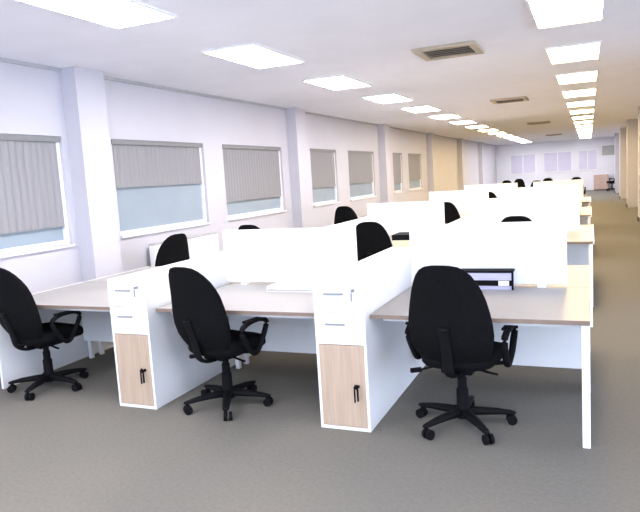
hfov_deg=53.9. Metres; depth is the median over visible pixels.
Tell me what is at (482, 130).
diffuser
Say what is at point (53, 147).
blind
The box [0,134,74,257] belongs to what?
window
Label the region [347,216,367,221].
pedestal
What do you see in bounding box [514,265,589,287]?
countertop
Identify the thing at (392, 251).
pedestal
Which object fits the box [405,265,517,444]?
office chair
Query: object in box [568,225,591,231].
countertop
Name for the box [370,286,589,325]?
countertop
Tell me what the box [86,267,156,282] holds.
countertop
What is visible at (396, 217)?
divider
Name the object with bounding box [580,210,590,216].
countertop
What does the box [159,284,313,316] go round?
countertop
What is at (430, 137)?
column
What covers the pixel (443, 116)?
diffuser
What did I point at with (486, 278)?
module
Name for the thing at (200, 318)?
office chair
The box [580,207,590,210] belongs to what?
desk
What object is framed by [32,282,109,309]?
countertop
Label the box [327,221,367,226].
pedestal
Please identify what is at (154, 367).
pedestal
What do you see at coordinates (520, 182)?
office chair
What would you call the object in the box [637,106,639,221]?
column
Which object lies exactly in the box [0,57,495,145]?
trim
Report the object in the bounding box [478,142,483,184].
column
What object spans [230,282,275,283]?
countertop
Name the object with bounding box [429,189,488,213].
divider
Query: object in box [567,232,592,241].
countertop
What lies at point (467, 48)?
ceiling vent
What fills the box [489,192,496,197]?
office chair
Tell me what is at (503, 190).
divider
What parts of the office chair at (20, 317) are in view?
backrest, leg, leg, seat, leg, armrest, leg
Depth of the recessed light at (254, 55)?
6.63 m
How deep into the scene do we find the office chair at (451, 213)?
11.01 m
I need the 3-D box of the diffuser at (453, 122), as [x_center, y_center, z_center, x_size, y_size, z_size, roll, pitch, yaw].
[4.045,-3.779,17.805,0.560,0.012,1.160,-1,8,23]
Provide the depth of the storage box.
5.63 m
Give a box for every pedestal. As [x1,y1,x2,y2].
[107,258,233,408]
[193,251,250,364]
[312,257,414,431]
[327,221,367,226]
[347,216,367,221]
[369,247,424,376]
[449,217,486,223]
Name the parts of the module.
lid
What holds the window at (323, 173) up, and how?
in the wall at (31, 99)
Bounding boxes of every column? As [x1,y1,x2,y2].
[60,66,122,281]
[285,107,311,227]
[377,124,392,202]
[426,133,436,192]
[457,138,464,190]
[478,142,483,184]
[614,133,619,192]
[619,127,626,198]
[626,119,637,207]
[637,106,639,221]
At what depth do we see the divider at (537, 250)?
4.64 m
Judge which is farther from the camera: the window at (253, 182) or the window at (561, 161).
the window at (561, 161)
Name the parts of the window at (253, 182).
blind rail, sill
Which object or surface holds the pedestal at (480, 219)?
on the floor
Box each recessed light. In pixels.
[14,0,177,28]
[201,42,304,68]
[302,74,371,89]
[361,93,412,103]
[400,105,441,112]
[428,113,461,119]
[448,120,476,124]
[464,125,488,128]
[477,128,498,131]
[488,132,505,134]
[496,134,513,136]
[525,0,605,28]
[545,41,600,63]
[555,70,597,84]
[561,87,596,97]
[566,100,594,106]
[569,108,594,113]
[571,115,593,119]
[573,120,592,123]
[575,124,592,127]
[576,127,592,130]
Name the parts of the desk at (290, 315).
leg, modesty panel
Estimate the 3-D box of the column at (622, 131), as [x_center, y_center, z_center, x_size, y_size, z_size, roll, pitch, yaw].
[12.919,-3.933,26.713,0.420,2.970,0.540,-1,8,23]
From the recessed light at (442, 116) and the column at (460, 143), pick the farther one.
the column at (460, 143)
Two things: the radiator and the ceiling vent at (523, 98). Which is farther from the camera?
the ceiling vent at (523, 98)
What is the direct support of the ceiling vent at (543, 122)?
in the ceiling
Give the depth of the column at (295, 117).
11.91 m
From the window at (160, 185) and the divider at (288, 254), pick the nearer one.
the divider at (288, 254)
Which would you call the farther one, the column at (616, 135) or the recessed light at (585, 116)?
the column at (616, 135)
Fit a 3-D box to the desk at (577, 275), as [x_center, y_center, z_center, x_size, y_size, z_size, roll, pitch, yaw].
[1.546,0.528,5.224,1.305,0.754,1.040,-1,8,23]
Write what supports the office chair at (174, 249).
on the floor
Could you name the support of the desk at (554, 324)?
on the floor
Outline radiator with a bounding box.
[149,232,218,266]
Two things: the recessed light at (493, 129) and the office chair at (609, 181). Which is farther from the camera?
the office chair at (609, 181)
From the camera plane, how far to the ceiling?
6.93 m
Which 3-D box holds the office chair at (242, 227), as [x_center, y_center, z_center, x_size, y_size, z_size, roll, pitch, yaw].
[-0.785,0.091,8.555,0.669,1.094,0.719,-1,8,23]
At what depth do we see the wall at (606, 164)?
37.07 m
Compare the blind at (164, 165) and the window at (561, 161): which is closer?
the blind at (164, 165)
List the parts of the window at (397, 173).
pane, frame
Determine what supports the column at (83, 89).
attached to the wall at (31, 99)
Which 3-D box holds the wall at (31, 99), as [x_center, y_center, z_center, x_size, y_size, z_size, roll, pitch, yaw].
[2.289,-2.325,18.980,0.300,2.970,43.000,-1,8,23]
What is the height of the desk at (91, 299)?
0.752 m
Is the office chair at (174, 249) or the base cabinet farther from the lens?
the base cabinet
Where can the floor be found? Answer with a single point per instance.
(63, 449)
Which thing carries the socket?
attached to the module
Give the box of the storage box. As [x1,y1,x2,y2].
[392,232,409,246]
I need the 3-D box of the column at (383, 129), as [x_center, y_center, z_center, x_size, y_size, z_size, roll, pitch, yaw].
[1.799,-2.076,17.196,0.200,2.970,0.440,-1,8,23]
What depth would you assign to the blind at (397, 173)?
18.72 m
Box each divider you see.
[222,227,357,283]
[367,200,444,234]
[409,220,566,287]
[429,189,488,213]
[464,183,517,197]
[487,195,579,232]
[517,185,581,209]
[533,179,582,197]
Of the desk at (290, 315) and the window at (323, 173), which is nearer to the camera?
the desk at (290, 315)
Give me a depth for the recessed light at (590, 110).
16.44 m
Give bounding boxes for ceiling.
[0,0,639,144]
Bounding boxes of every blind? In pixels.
[0,140,64,233]
[112,144,201,187]
[222,148,281,201]
[310,152,335,188]
[348,153,372,183]
[393,155,401,183]
[408,155,420,179]
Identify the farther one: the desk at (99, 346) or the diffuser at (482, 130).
the diffuser at (482, 130)
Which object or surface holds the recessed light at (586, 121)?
in the ceiling
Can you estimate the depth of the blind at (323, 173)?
13.50 m
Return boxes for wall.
[0,62,496,293]
[496,137,614,190]
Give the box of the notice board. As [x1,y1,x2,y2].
[601,144,614,155]
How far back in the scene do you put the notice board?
35.95 m
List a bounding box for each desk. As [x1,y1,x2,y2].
[0,282,112,388]
[84,267,156,353]
[156,284,316,368]
[230,282,275,363]
[370,286,592,448]
[514,265,591,385]
[567,232,593,306]
[568,224,593,246]
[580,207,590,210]
[580,210,591,224]
[582,199,590,206]
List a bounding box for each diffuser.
[430,114,458,118]
[450,121,474,123]
[478,129,497,131]
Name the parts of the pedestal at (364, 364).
handle, handle, drawer, drawer, door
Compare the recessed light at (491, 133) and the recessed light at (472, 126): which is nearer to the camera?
the recessed light at (472, 126)
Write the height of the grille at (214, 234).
0.020 m
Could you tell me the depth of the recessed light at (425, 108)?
13.28 m
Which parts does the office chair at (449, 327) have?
armrest, lever knob, leg, leg, backrest, seat, leg, leg, lever, leg, armrest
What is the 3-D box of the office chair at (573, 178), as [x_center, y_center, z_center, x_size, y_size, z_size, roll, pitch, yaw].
[9.915,-2.510,24.342,0.668,1.094,0.721,-1,8,23]
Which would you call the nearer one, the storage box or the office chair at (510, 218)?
the storage box
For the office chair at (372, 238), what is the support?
on the floor
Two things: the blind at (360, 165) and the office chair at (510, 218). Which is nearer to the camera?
the office chair at (510, 218)
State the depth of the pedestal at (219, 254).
5.80 m
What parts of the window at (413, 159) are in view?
pane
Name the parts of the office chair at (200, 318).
backrest, leg, leg, leg, seat, leg, leg, armrest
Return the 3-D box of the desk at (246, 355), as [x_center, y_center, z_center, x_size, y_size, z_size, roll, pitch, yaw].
[0.013,0.543,5.885,1.306,0.752,1.034,-1,8,23]
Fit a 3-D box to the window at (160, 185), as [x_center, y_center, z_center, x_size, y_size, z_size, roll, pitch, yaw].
[-2.097,-0.933,8.433,0.140,1.185,1.950,-1,8,23]
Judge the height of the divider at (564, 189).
0.478 m
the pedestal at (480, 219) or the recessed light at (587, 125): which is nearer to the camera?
the pedestal at (480, 219)
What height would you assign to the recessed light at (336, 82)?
0.020 m
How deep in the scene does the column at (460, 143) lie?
27.13 m
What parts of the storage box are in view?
lid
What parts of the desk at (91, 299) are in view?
leg, modesty panel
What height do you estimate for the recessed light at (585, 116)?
0.020 m
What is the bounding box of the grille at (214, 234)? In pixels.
[149,232,217,245]
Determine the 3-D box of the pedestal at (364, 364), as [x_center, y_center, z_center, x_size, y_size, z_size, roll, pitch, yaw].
[0.347,0.573,4.533,0.345,0.980,1.165,-1,8,23]
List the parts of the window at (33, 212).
blind rail, sill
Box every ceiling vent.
[412,40,484,60]
[490,96,528,103]
[527,121,550,124]
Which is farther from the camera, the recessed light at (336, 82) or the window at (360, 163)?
the window at (360, 163)
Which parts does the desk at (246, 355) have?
leg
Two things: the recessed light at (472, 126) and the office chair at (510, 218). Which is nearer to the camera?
the office chair at (510, 218)
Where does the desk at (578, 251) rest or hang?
on the floor
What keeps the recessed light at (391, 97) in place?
in the ceiling
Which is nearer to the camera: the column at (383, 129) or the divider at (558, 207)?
the divider at (558, 207)
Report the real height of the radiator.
0.940 m
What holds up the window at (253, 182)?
in the wall at (31, 99)
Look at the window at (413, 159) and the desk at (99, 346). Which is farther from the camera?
the window at (413, 159)
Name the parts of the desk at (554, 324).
modesty panel, leg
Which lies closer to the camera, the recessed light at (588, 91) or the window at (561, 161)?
the recessed light at (588, 91)
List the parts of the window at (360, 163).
blind rail, sill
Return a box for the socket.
[498,281,508,285]
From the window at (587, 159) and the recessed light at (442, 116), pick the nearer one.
the recessed light at (442, 116)
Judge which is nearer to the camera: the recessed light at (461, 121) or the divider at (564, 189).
the divider at (564, 189)
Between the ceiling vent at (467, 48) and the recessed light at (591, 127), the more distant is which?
the recessed light at (591, 127)
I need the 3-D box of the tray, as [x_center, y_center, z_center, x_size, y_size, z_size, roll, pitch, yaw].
[-0.200,0.248,5.116,0.400,0.045,0.240,-1,8,23]
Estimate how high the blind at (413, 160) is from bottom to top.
0.785 m
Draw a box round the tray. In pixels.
[267,281,312,291]
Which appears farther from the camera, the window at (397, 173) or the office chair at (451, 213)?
the window at (397, 173)
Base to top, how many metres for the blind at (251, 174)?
0.838 m
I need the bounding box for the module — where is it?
[462,268,514,289]
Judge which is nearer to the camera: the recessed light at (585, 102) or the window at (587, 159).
the recessed light at (585, 102)
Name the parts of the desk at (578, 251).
modesty panel, leg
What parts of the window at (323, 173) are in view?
pane, blind rail, sill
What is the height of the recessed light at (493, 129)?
0.020 m
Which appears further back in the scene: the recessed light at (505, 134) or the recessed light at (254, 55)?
the recessed light at (505, 134)
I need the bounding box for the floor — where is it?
[0,189,639,511]
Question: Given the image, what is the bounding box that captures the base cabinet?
[594,174,607,189]
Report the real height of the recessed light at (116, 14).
0.020 m
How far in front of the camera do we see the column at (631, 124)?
21.40 m
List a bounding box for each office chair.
[0,268,88,400]
[155,233,189,266]
[168,267,272,420]
[238,225,259,229]
[334,206,357,224]
[356,222,392,260]
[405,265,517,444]
[444,202,459,223]
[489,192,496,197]
[501,216,531,221]
[514,179,524,187]
[571,177,585,193]
[606,178,614,190]
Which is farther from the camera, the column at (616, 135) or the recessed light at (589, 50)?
the column at (616, 135)
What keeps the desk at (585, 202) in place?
on the floor
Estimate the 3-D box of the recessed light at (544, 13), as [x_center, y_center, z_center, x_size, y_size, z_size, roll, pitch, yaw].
[2.168,-2.154,5.514,0.600,0.020,1.200,-1,8,23]
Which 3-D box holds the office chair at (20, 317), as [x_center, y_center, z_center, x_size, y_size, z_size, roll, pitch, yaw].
[-2.349,0.587,5.301,0.670,1.094,0.718,1,8,31]
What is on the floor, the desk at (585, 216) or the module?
the desk at (585, 216)
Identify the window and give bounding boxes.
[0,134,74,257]
[111,139,210,237]
[222,145,286,220]
[310,149,339,206]
[348,151,376,200]
[393,153,404,193]
[408,153,422,190]
[510,153,535,174]
[543,151,571,172]
[578,149,597,170]
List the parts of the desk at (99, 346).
leg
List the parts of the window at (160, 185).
blind rail, sill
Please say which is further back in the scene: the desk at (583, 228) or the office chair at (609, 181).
the office chair at (609, 181)
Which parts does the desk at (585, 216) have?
modesty panel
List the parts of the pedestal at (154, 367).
handle, drawer, drawer, door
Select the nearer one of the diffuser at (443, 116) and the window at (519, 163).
the diffuser at (443, 116)
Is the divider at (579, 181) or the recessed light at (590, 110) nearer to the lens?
the divider at (579, 181)
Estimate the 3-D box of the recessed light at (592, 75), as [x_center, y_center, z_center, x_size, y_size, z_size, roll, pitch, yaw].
[4.059,-2.814,9.942,0.600,0.020,1.200,-1,8,23]
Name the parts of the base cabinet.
door, door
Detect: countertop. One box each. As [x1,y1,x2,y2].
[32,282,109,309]
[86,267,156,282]
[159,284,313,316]
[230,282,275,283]
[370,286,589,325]
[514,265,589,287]
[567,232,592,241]
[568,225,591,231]
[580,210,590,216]
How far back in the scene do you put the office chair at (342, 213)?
11.76 m

